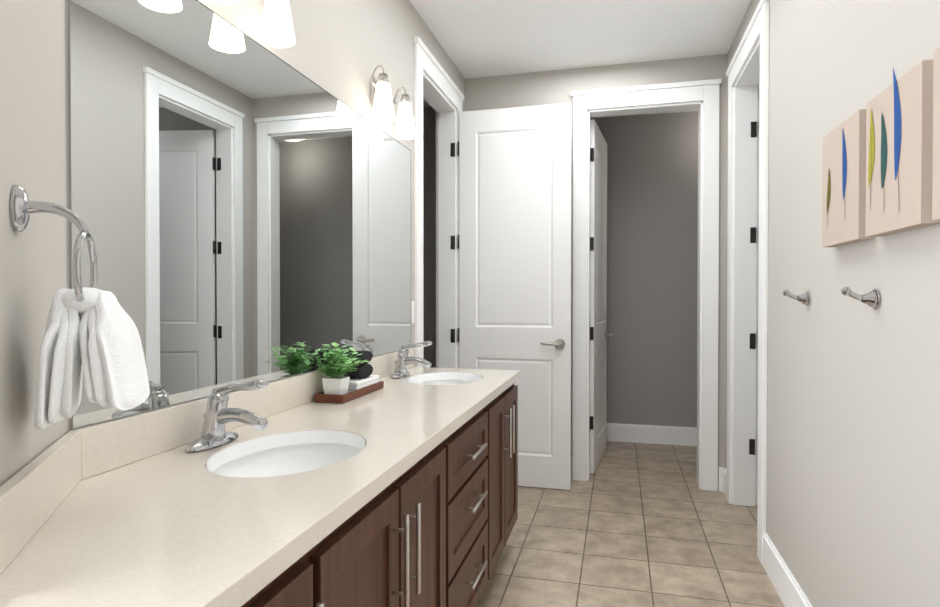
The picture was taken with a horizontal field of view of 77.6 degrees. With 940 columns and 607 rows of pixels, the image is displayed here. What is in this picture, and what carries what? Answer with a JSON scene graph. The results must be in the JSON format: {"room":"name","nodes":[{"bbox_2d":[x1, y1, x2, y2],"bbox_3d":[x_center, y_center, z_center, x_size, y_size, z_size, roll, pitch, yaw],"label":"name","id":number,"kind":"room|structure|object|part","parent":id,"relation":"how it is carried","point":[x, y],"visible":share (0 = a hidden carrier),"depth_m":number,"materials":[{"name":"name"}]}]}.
{"room":"bathroom","nodes":[
{"label":"bathroom","id":0,"kind":"room"},
{"bbox_2d":[0,0,67,485],"bbox_3d":[-0.491,-0.152,0.235,0.120,2.740,2.100,0,1,-22],"label":"wall","id":1,"kind":"structure","parent":0,"point":[33,271],"depth_m":0.93,"materials":[{"name":"grey paint"}]},
{"bbox_2d":[9,185,149,429],"bbox_3d":[-0.604,0.005,0.914,0.176,0.368,0.160,0,1,14],"label":"towel ring","id":2,"kind":"object","parent":1,"relation":"attached to","point":[98,343],"visible":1,"depth_m":0.87,"materials":[{"name":"white fabric"}]},
{"bbox_2d":[34,287,149,429],"bbox_3d":[-0.604,0.082,0.915,0.178,0.216,0.161,0,1,14],"label":"towel","id":3,"kind":"object","parent":2,"relation":"hanging from","point":[104,343],"depth_m":0.87,"materials":[{"name":"white fabric"}]},
{"bbox_2d":[65,0,464,431],"bbox_3d":[-0.470,-0.178,2.627,0.120,2.740,3.280,0,1,14],"label":"wall","id":4,"kind":"structure","parent":0,"point":[340,50],"depth_m":2.35,"materials":[{"name":"grey paint"}]},
{"bbox_2d":[68,0,410,428],"bbox_3d":[-0.543,-0.270,2.077,0.006,1.011,1.927,0,1,14],"label":"mirror","id":5,"kind":"object","parent":4,"relation":"attached to","point":[240,203],"visible":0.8,"depth_m":1.57,"materials":[{"name":"clear glass"}]},
{"bbox_2d":[72,348,415,479],"bbox_3d":[-0.534,0.287,2.085,0.019,0.099,1.928,0,1,14],"label":"backsplash","id":6,"kind":"structure","parent":4,"relation":"attached to","point":[96,448],"depth_m":1.37,"materials":[{"name":"beige stone"}]},
{"bbox_2d":[205,0,294,47],"bbox_3d":[-0.605,-0.871,1.560,0.139,0.229,0.360,0,1,14],"label":"sconce","id":7,"kind":"object","parent":4,"relation":"attached to","point":[276,30],"visible":1,"depth_m":1.65,"materials":[{"name":"white glass"}]},
{"bbox_2d":[370,65,415,138],"bbox_3d":[-0.349,-0.882,2.568,0.139,0.229,0.360,0,1,14],"label":"sconce","id":8,"kind":"object","parent":4,"relation":"attached to","point":[382,100],"visible":1,"depth_m":2.48,"materials":[{"name":"white glass"}]},
{"bbox_2d":[411,301,413,322],"bbox_3d":[-0.298,0.045,3.045,0.008,0.115,0.040,0,1,14],"label":"electrical outlet plate","id":9,"kind":"object","parent":4,"relation":"attached to","point":[412,311],"visible":1,"depth_m":3.04,"materials":[{"name":"white plastic"}]},
{"bbox_2d":[413,37,463,367],"bbox_3d":[-0.240,-0.108,3.534,0.180,2.580,0.930,0,1,14],"label":"door frame","id":10,"kind":"structure","parent":4,"relation":"attached to","point":[437,90],"depth_m":3.85,"materials":[{"name":"white wood"}]},
{"bbox_2d":[457,103,570,489],"bbox_3d":[0.280,-0.042,3.779,0.735,2.430,0.169,0,1,14],"label":"door","id":11,"kind":"structure","parent":4,"relation":"in","point":[514,241],"depth_m":3.75,"materials":[{"name":"painted wood"},{"name":"brushed nickel"}]},
{"bbox_2d":[423,106,435,367],"bbox_3d":[-0.701,-0.202,4.822,1.410,2.740,0.100,0,1,14],"label":"wall","id":12,"kind":"structure","parent":0,"point":[429,225],"depth_m":4.66,"materials":[{"name":"grey paint"}]},
{"bbox_2d":[409,0,750,118],"bbox_3d":[0.380,-1.574,2.262,5.200,0.060,6.800,0,1,14],"label":"ceiling","id":13,"kind":"structure","parent":0,"point":[480,38],"depth_m":3.35,"materials":[{"name":"white paint"}]},
{"bbox_2d":[465,54,726,478],"bbox_3d":[1.518,-0.190,3.752,3.420,2.740,0.120,0,1,14],"label":"wall","id":14,"kind":"structure","parent":0,"point":[525,89],"depth_m":3.81,"materials":[{"name":"grey paint"}]},
{"bbox_2d":[590,119,613,473],"bbox_3d":[0.954,-0.048,4.342,0.169,2.430,0.710,0,1,20],"label":"closet door","id":15,"kind":"structure","parent":14,"relation":"in","point":[599,334],"depth_m":4.22,"materials":[{"name":"painted wood"},{"name":"brushed nickel"}]},
{"bbox_2d":[451,121,756,454],"bbox_3d":[0.808,-0.091,3.797,1.845,1.930,0.376,0,1,14],"label":"hinges","id":16,"kind":"object","parent":14,"relation":"attached to","point":[752,335],"depth_m":3.40,"materials":[{"name":"black metal"}]},
{"bbox_2d":[571,79,721,490],"bbox_3d":[1.139,-0.111,3.849,0.924,2.580,0.180,0,1,14],"label":"door frame","id":17,"kind":"structure","parent":14,"relation":"attached to","point":[702,97],"depth_m":3.75,"materials":[{"name":"white wood"}]},
{"bbox_2d":[477,441,784,606],"bbox_3d":[0.380,1.226,2.292,5.200,0.060,6.800,0,1,14],"label":"floor","id":18,"kind":"structure","parent":0,"point":[629,524],"depth_m":2.90,"materials":[{"name":"tile"}]},
{"bbox_2d":[232,376,519,606],"bbox_3d":[-0.348,0.792,1.648,0.598,0.818,2.667,0,1,14],"label":"bathroom vanity","id":19,"kind":"object","parent":18,"relation":"on","point":[399,492],"depth_m":1.54,"materials":[{"name":"brown wood"}]},
{"bbox_2d":[0,368,519,606],"bbox_3d":[-0.364,0.362,1.633,0.572,0.038,2.721,0,1,14],"label":"countertop","id":20,"kind":"structure","parent":19,"relation":"on","point":[160,530],"depth_m":0.98,"materials":[{"name":"beige stone"}]},
{"bbox_2d":[185,379,268,451],"bbox_3d":[-0.573,0.262,1.420,0.186,0.164,0.176,0,1,14],"label":"faucet","id":21,"kind":"object","parent":20,"relation":"on","point":[218,415],"visible":1,"depth_m":1.41,"materials":[{"name":"silver metal"}]},
{"bbox_2d":[204,436,367,479],"bbox_3d":[-0.422,0.447,1.383,0.354,0.151,0.454,0,1,14],"label":"sink","id":22,"kind":"object","parent":20,"relation":"in","point":[301,456],"depth_m":1.56,"materials":[{"name":"white ceramic"}]},
{"bbox_2d":[314,381,383,402],"bbox_3d":[-0.437,0.322,2.155,0.110,0.028,0.350,0,1,14],"label":"tray","id":23,"kind":"object","parent":20,"relation":"on","point":[331,398],"visible":0.67,"depth_m":2.01,"materials":[{"name":"brown wood"}]},
{"bbox_2d":[316,342,368,394],"bbox_3d":[-0.435,0.232,2.053,0.177,0.190,0.197,0,1,14],"label":"plant","id":24,"kind":"object","parent":23,"relation":"on","point":[336,366],"visible":1,"depth_m":2.02,"materials":[{"name":"green plant"}]},
{"bbox_2d":[343,351,378,392],"bbox_3d":[-0.423,0.252,2.210,0.088,0.147,0.205,0,1,14],"label":"towel stack","id":25,"kind":"object","parent":23,"relation":"on","point":[361,376],"visible":0.62,"depth_m":2.17,"materials":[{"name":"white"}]},
{"bbox_2d":[390,341,431,377],"bbox_3d":[-0.260,0.248,2.651,0.186,0.164,0.176,0,1,14],"label":"faucet","id":26,"kind":"object","parent":20,"relation":"on","point":[403,361],"visible":1,"depth_m":2.64,"materials":[{"name":"silver metal"}]},
{"bbox_2d":[412,376,479,383],"bbox_3d":[-0.109,0.434,2.614,0.354,0.151,0.454,0,1,14],"label":"sink","id":27,"kind":"object","parent":20,"relation":"in","point":[423,379],"depth_m":2.81,"materials":[{"name":"white ceramic"}]},
{"bbox_3d":[-0.291,0.750,0.770,0.056,0.655,0.366,0,1,14],"label":"door","id":28,"kind":"part","parent":19,"relation":"part of","materials":[{"name":"brown wood"}]},
{"bbox_3d":[-0.196,0.746,1.144,0.056,0.655,0.357,0,1,14],"label":"door","id":29,"kind":"part","parent":19,"relation":"part of","materials":[{"name":"brown wood"}]},
{"bbox_3d":[-0.105,0.742,1.502,0.056,0.655,0.357,0,1,14],"label":"door","id":30,"kind":"part","parent":19,"relation":"part of","materials":[{"name":"brown wood"}]},
{"bbox_3d":[0.010,0.492,1.952,0.056,0.165,0.531,0,1,14],"label":"drawer","id":31,"kind":"part","parent":19,"relation":"part of","materials":[{"name":"brown wood"}]},
{"bbox_3d":[0.010,0.947,1.957,0.056,0.235,0.531,0,1,14],"label":"drawer","id":32,"kind":"part","parent":19,"relation":"part of","materials":[{"name":"brown wood"}]},
{"bbox_3d":[0.010,0.702,1.955,0.056,0.225,0.531,0,1,14],"label":"drawer","id":33,"kind":"part","parent":19,"relation":"part of","materials":[{"name":"brown wood"}]},
{"bbox_3d":[0.120,0.732,2.387,0.056,0.655,0.312,0,1,14],"label":"door","id":34,"kind":"part","parent":19,"relation":"part of","materials":[{"name":"brown wood"}]},
{"bbox_3d":[0.202,0.729,2.707,0.056,0.655,0.324,0,1,14],"label":"door","id":35,"kind":"part","parent":19,"relation":"part of","materials":[{"name":"brown wood"}]},
{"bbox_2d":[607,423,696,445],"bbox_3d":[1.674,1.093,4.842,1.950,0.150,0.016,0,1,14],"label":"baseboard","id":36,"kind":"structure","parent":18,"relation":"on","point":[635,433],"depth_m":4.87,"materials":[{"name":"white wood"}]},
{"bbox_2d":[590,111,697,427],"bbox_3d":[1.422,-0.191,3.840,2.190,2.740,0.004,0,1,14],"label":"wall","id":37,"kind":"structure","parent":0,"point":[652,219],"depth_m":3.87,"materials":[{"name":"grey paint"}]},
{"bbox_2d":[725,0,939,606],"bbox_3d":[1.080,-0.164,1.351,0.120,2.740,4.750,0,1,14],"label":"wall","id":38,"kind":"structure","parent":0,"point":[853,452],"depth_m":1.74,"materials":[{"name":"grey paint"}]},
{"bbox_2d":[726,0,769,564],"bbox_3d":[1.516,-0.103,3.067,0.180,2.580,0.930,0,1,14],"label":"door frame","id":39,"kind":"structure","parent":38,"relation":"attached to","point":[747,72],"depth_m":3.40,"materials":[{"name":"white wood"}]},
{"bbox_2d":[763,533,812,606],"bbox_3d":[0.895,1.135,0.912,0.016,0.150,3.598,0,1,14],"label":"baseboard","id":40,"kind":"structure","parent":38,"relation":"attached to","point":[788,589],"depth_m":2.35,"materials":[{"name":"white wood"}]},
{"bbox_2d":[783,289,809,305],"bbox_3d":[1.162,-0.021,2.090,0.082,0.060,0.054,0,1,14],"label":"robe hook","id":41,"kind":"object","parent":38,"relation":"attached to","point":[804,298],"visible":1,"depth_m":2.08,"materials":[{"name":"silver metal"}]},
{"bbox_2d":[822,109,874,247],"bbox_3d":[1.079,-0.343,1.677,0.041,0.340,0.285,0,1,14],"label":"canvas art","id":42,"kind":"object","parent":38,"relation":"attached to","point":[844,188],"visible":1,"depth_m":1.64,"materials":[{"name":"brown fabric"}]},
{"bbox_2d":[841,287,880,309],"bbox_3d":[1.022,-0.015,1.538,0.082,0.060,0.054,0,1,14],"label":"robe hook","id":43,"kind":"object","parent":38,"relation":"attached to","point":[872,299],"visible":1,"depth_m":1.52,"materials":[{"name":"silver metal"}]},
{"bbox_2d":[865,59,939,236],"bbox_3d":[0.998,-0.359,1.357,0.041,0.379,0.285,0,1,14],"label":"canvas art","id":44,"kind":"object","parent":38,"relation":"attached to","point":[899,142],"visible":1,"depth_m":1.31,"materials":[{"name":"brown fabric"}]},
{"bbox_2d":[932,47,939,220],"bbox_3d":[0.917,-0.357,1.037,0.041,0.381,0.285,0,1,14],"label":"canvas art","id":45,"kind":"object","parent":38,"relation":"attached to","point":[936,150],"visible":1,"depth_m":1.17,"materials":[{"name":"brown fabric"}]}
]}

